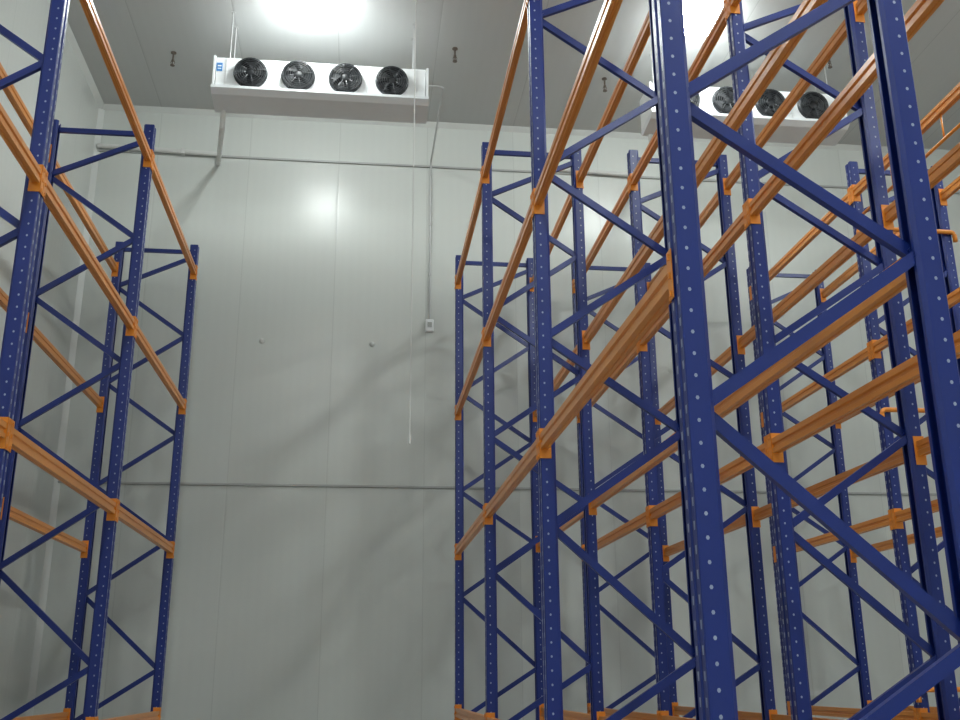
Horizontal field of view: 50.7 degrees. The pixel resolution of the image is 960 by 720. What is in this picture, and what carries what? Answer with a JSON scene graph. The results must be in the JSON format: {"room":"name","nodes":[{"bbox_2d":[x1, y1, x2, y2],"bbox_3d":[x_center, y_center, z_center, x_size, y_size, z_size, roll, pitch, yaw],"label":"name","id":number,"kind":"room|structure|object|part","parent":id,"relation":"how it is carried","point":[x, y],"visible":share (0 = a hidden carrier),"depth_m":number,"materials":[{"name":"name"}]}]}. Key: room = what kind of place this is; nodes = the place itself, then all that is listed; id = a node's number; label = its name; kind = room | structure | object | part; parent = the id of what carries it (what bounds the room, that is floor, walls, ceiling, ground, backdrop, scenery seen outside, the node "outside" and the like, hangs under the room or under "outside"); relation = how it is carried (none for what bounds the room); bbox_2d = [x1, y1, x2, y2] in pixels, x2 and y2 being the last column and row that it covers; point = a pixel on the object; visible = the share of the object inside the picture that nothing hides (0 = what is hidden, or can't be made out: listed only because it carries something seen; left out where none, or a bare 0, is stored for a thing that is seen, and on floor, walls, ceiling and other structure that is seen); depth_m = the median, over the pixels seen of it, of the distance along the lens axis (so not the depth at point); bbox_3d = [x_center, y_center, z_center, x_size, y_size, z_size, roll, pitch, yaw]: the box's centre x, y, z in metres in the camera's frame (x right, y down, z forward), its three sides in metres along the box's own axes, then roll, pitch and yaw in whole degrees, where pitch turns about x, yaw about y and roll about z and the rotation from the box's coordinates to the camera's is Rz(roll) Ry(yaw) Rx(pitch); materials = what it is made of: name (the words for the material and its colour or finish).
{"room":"warehouse","nodes":[
{"label":"warehouse","id":0,"kind":"room"},
{"bbox_2d":[0,0,98,718],"bbox_3d":[-3.972,-1.673,3.736,0.150,8.680,17.000,2,-18,-6],"label":"wall","id":1,"kind":"structure","parent":0,"point":[76,105],"depth_m":10.81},
{"bbox_2d":[50,0,103,107],"bbox_3d":[-3.896,-5.783,5.037,0.060,0.060,17.000,2,-18,-6],"label":"trim","id":2,"kind":"structure","parent":1,"relation":"attached to","point":[70,36],"depth_m":12.18,"materials":[{"name":"white metal"}]},
{"bbox_2d":[33,110,959,719],"bbox_3d":[1.025,1.050,12.536,12.200,8.680,0.150,2,-18,-6],"label":"wall","id":3,"kind":"structure","parent":0,"point":[287,602],"depth_m":12.25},
{"bbox_2d":[25,108,104,715],"bbox_3d":[-4.843,0.880,11.766,0.060,8.620,0.060,2,-18,-6],"label":"trim","id":4,"kind":"structure","parent":3,"relation":"attached to","point":[81,277],"depth_m":11.74,"materials":[{"name":"white metal"}]},
{"bbox_2d":[97,110,225,165],"bbox_3d":[-3.505,-2.511,12.403,2.631,0.764,1.124,-14,-22,37],"label":"drain pipe","id":5,"kind":"object","parent":3,"relation":"attached to","point":[182,151],"visible":0.91,"depth_m":12.87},
{"bbox_2d":[425,319,433,331],"bbox_3d":[-0.631,-0.430,12.692,0.100,0.160,0.056,2,-18,-6],"label":"junction box","id":6,"kind":"object","parent":3,"relation":"attached to","point":[429,325],"visible":1,"depth_m":12.67,"materials":[{"name":"white plastic"}]},
{"bbox_2d":[429,85,443,318],"bbox_3d":[-0.597,-1.866,12.086,0.181,2.217,2.058,2,-18,-6],"label":"conduit","id":7,"kind":"object","parent":3,"relation":"attached to","point":[435,86],"visible":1,"depth_m":12.89,"materials":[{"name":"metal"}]},
{"bbox_2d":[58,481,936,495],"bbox_3d":[1.049,1.565,12.285,11.880,0.027,0.025,2,-18,-6],"label":"trim","id":8,"kind":"structure","parent":3,"relation":"attached to","point":[148,483],"depth_m":12.01,"materials":[{"name":"metal"}]},
{"bbox_2d":[101,104,949,155],"bbox_3d":[1.009,-3.094,13.726,11.900,0.060,0.060,2,-18,-6],"label":"trim","id":9,"kind":"structure","parent":3,"relation":"attached to","point":[110,107],"depth_m":13.55,"materials":[{"name":"white metal"}]},
{"bbox_2d":[97,149,959,193],"bbox_3d":[1.021,-2.500,13.559,11.880,0.027,0.025,2,-18,-6],"label":"drain pipe","id":10,"kind":"object","parent":3,"relation":"attached to","point":[99,150],"depth_m":13.31,"materials":[{"name":"metal"}]},
{"bbox_2d":[560,134,652,176],"bbox_3d":[1.584,-2.478,12.621,1.231,0.764,1.900,2,-18,-6],"label":"drain pipe","id":11,"kind":"object","parent":3,"relation":"attached to","point":[597,172],"visible":0.3,"depth_m":13.57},
{"bbox_2d":[67,0,959,149],"bbox_3d":[1.984,-5.716,5.730,12.200,0.150,17.300,2,-18,-6],"label":"ceiling","id":12,"kind":"structure","parent":0,"point":[142,35],"depth_m":11.94,"materials":[{"name":"white paint"}]},
{"bbox_2d":[170,51,176,66],"bbox_3d":[-3.622,-3.551,11.966,0.066,0.180,0.066,2,-18,-6],"label":"sprinkler head","id":13,"kind":"object","parent":12,"relation":"hanging from","point":[173,53],"visible":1,"depth_m":11.96},
{"bbox_2d":[211,12,428,123],"bbox_3d":[-1.752,-3.280,11.342,2.340,1.095,0.454,2,-18,-6],"label":"cooler","id":14,"kind":"object","parent":12,"relation":"hanging from","point":[297,88],"visible":1,"depth_m":11.10,"materials":[{"name":"white metal"}]},
{"bbox_2d":[211,84,428,123],"bbox_3d":[-1.749,-2.807,11.195,2.340,0.105,0.450,2,-18,-6],"label":"drip tray","id":15,"kind":"object","parent":14,"relation":"on","point":[255,99],"depth_m":11.11,"materials":[{"name":"white metal"}]},
{"bbox_3d":[-1.752,-3.017,11.277,2.334,0.415,0.420,2,-18,-6],"label":"casing","id":16,"kind":"part","parent":14,"relation":"part of","materials":[{"name":"white metal"}]},
{"bbox_2d":[408,0,415,444],"bbox_3d":[-0.374,-2.417,5.990,0.060,5.960,0.060,2,-18,-6],"label":"hanging cord","id":17,"kind":"object","parent":12,"relation":"hanging from","point":[409,435],"visible":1,"depth_m":5.43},
{"bbox_2d":[452,47,457,62],"bbox_3d":[-0.294,-3.585,11.928,0.066,0.180,0.066,2,-18,-6],"label":"sprinkler head","id":18,"kind":"object","parent":12,"relation":"hanging from","point":[454,49],"visible":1,"depth_m":11.92},
{"bbox_2d":[602,77,606,91],"bbox_3d":[1.543,-3.404,12.548,0.066,0.180,0.066,2,-18,-6],"label":"sprinkler head","id":19,"kind":"object","parent":12,"relation":"hanging from","point":[604,79],"visible":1,"depth_m":12.54},
{"bbox_2d":[683,6,719,36],"bbox_3d":[2.470,-3.789,11.389,0.510,0.150,0.510,2,-18,-6],"label":"ceiling lamp","id":20,"kind":"object","parent":12,"relation":"attached to","point":[699,20],"visible":0.7,"depth_m":11.26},
{"bbox_2d":[640,53,849,145],"bbox_3d":[3.065,-3.143,11.884,2.340,1.095,0.454,2,-18,-6],"label":"cooler","id":21,"kind":"object","parent":12,"relation":"hanging from","point":[717,102],"visible":0.52,"depth_m":11.65,"materials":[{"name":"white metal"}]},
{"bbox_3d":[3.065,-2.880,11.819,2.334,0.415,0.420,2,-18,-6],"label":"casing","id":22,"kind":"part","parent":21,"relation":"part of","materials":[{"name":"white metal"}]},
{"bbox_2d":[641,109,849,145],"bbox_3d":[3.068,-2.670,11.738,2.340,0.105,0.450,2,-18,-6],"label":"drip tray","id":23,"kind":"object","parent":21,"relation":"on","point":[792,130],"depth_m":11.67,"materials":[{"name":"white metal"}]},
{"bbox_3d":[2.041,2.710,3.090,12.200,0.150,17.300,2,-18,-6],"label":"floor","id":24,"kind":"structure","parent":0,"visible":0},
{"bbox_2d":[0,0,198,719],"bbox_3d":[-3.259,0.522,6.995,1.000,6.430,8.240,2,-18,-6],"label":"rack","id":25,"kind":"object","parent":24,"relation":"on","point":[40,165],"visible":1,"depth_m":8.42,"materials":[{"name":"blue metal"}]},
{"bbox_3d":[-3.832,0.908,8.229,0.090,6.422,0.101,2,-18,-6],"label":"post","id":26,"kind":"part","parent":25,"relation":"part of","materials":[{"name":"blue metal"}]},
{"bbox_3d":[-2.686,0.128,5.764,0.090,6.422,0.101,2,-18,-6],"label":"post","id":27,"kind":"part","parent":25,"relation":"part of","materials":[{"name":"blue metal"}]},
{"bbox_3d":[-4.143,1.712,10.788,0.090,6.422,0.101,2,-18,-6],"label":"post","id":28,"kind":"part","parent":25,"relation":"part of","materials":[{"name":"blue metal"}]},
{"bbox_3d":[-2.997,0.932,8.323,0.090,6.422,0.101,2,-18,-6],"label":"post","id":29,"kind":"part","parent":25,"relation":"part of","materials":[{"name":"blue metal"}]},
{"bbox_3d":[-3.308,1.736,10.882,0.090,6.422,0.101,2,-18,-6],"label":"post","id":30,"kind":"part","parent":25,"relation":"part of","materials":[{"name":"blue metal"}]},
{"bbox_2d":[454,0,959,719],"bbox_3d":[0.665,0.634,7.437,1.020,6.430,8.240,2,-18,-6],"label":"rack","id":31,"kind":"object","parent":24,"relation":"on","point":[701,409],"visible":1,"depth_m":4.53,"materials":[{"name":"blue metal"}]},
{"bbox_3d":[-0.229,1.824,11.228,0.090,6.422,0.101,2,-18,-6],"label":"post","id":32,"kind":"part","parent":31,"relation":"part of","materials":[{"name":"blue metal"}]},
{"bbox_3d":[0.082,1.020,8.669,0.090,6.422,0.101,2,-18,-6],"label":"post","id":33,"kind":"part","parent":31,"relation":"part of","materials":[{"name":"blue metal"}]},
{"bbox_3d":[0.626,1.848,11.324,0.090,6.422,0.101,2,-18,-6],"label":"post","id":34,"kind":"part","parent":31,"relation":"part of","materials":[{"name":"blue metal"}]},
{"bbox_3d":[0.393,0.216,6.111,0.090,6.422,0.101,2,-18,-6],"label":"post","id":35,"kind":"part","parent":31,"relation":"part of","materials":[{"name":"blue metal"}]},
{"bbox_3d":[0.937,1.044,8.766,0.090,6.422,0.101,2,-18,-6],"label":"post","id":36,"kind":"part","parent":31,"relation":"part of","materials":[{"name":"blue metal"}]},
{"bbox_3d":[1.248,0.240,6.207,0.090,6.422,0.101,2,-18,-6],"label":"post","id":37,"kind":"part","parent":31,"relation":"part of","materials":[{"name":"blue metal"}]},
{"bbox_3d":[0.704,-0.588,3.552,0.090,6.422,0.101,2,-18,-6],"label":"post","id":38,"kind":"part","parent":31,"relation":"part of","materials":[{"name":"blue metal"}]},
{"bbox_3d":[1.559,-0.564,3.648,0.090,6.422,0.101,2,-18,-6],"label":"post","id":39,"kind":"part","parent":31,"relation":"part of","materials":[{"name":"blue metal"}]},
{"bbox_2d":[571,0,959,719],"bbox_3d":[2.085,0.674,7.597,1.040,6.430,8.240,2,-18,-6],"label":"rack","id":40,"kind":"object","parent":24,"relation":"on","point":[858,94],"visible":0.84,"depth_m":6.85,"materials":[{"name":"blue metal"}]},
{"bbox_3d":[1.181,1.864,11.387,0.090,6.422,0.101,2,-18,-6],"label":"post","id":41,"kind":"part","parent":40,"relation":"part of","materials":[{"name":"blue metal"}]},
{"bbox_3d":[1.492,1.060,8.828,0.090,6.422,0.101,2,-18,-6],"label":"post","id":42,"kind":"part","parent":40,"relation":"part of","materials":[{"name":"blue metal"}]},
{"bbox_3d":[2.056,1.889,11.486,0.090,6.422,0.101,2,-18,-6],"label":"post","id":43,"kind":"part","parent":40,"relation":"part of","materials":[{"name":"blue metal"}]},
{"bbox_3d":[2.367,1.085,8.927,0.090,6.422,0.101,2,-18,-6],"label":"post","id":44,"kind":"part","parent":40,"relation":"part of","materials":[{"name":"blue metal"}]},
{"bbox_3d":[1.803,0.256,6.270,0.090,6.422,0.101,2,-18,-6],"label":"post","id":45,"kind":"part","parent":40,"relation":"part of","materials":[{"name":"blue metal"}]},
{"bbox_3d":[2.678,0.281,6.368,0.090,6.422,0.101,2,-18,-6],"label":"post","id":46,"kind":"part","parent":40,"relation":"part of","materials":[{"name":"blue metal"}]},
{"bbox_2d":[746,82,959,719],"bbox_3d":[4.280,0.737,7.844,1.024,6.430,8.240,2,-18,-6],"label":"rack","id":47,"kind":"object","parent":24,"relation":"on","point":[896,517],"visible":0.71,"depth_m":9.93,"materials":[{"name":"blue metal"}]},
{"bbox_3d":[3.387,1.927,11.635,0.090,6.422,0.101,2,-18,-6],"label":"post","id":48,"kind":"part","parent":47,"relation":"part of","materials":[{"name":"blue metal"}]},
{"bbox_3d":[4.242,1.951,11.732,0.090,6.422,0.101,2,-18,-6],"label":"post","id":49,"kind":"part","parent":47,"relation":"part of","materials":[{"name":"blue metal"}]},
{"bbox_3d":[3.698,1.123,9.077,0.090,6.422,0.101,2,-18,-6],"label":"post","id":50,"kind":"part","parent":47,"relation":"part of","materials":[{"name":"blue metal"}]},
{"bbox_3d":[3.814,-1.869,8.606,0.030,0.250,2.590,2,-18,-6],"label":"guard rail","id":51,"kind":"part","parent":47,"relation":"part of","materials":[{"name":"metal"}]},
{"bbox_3d":[4.552,1.147,9.173,0.090,6.422,0.101,2,-18,-6],"label":"post","id":52,"kind":"part","parent":47,"relation":"part of","materials":[{"name":"blue metal"}]}
]}

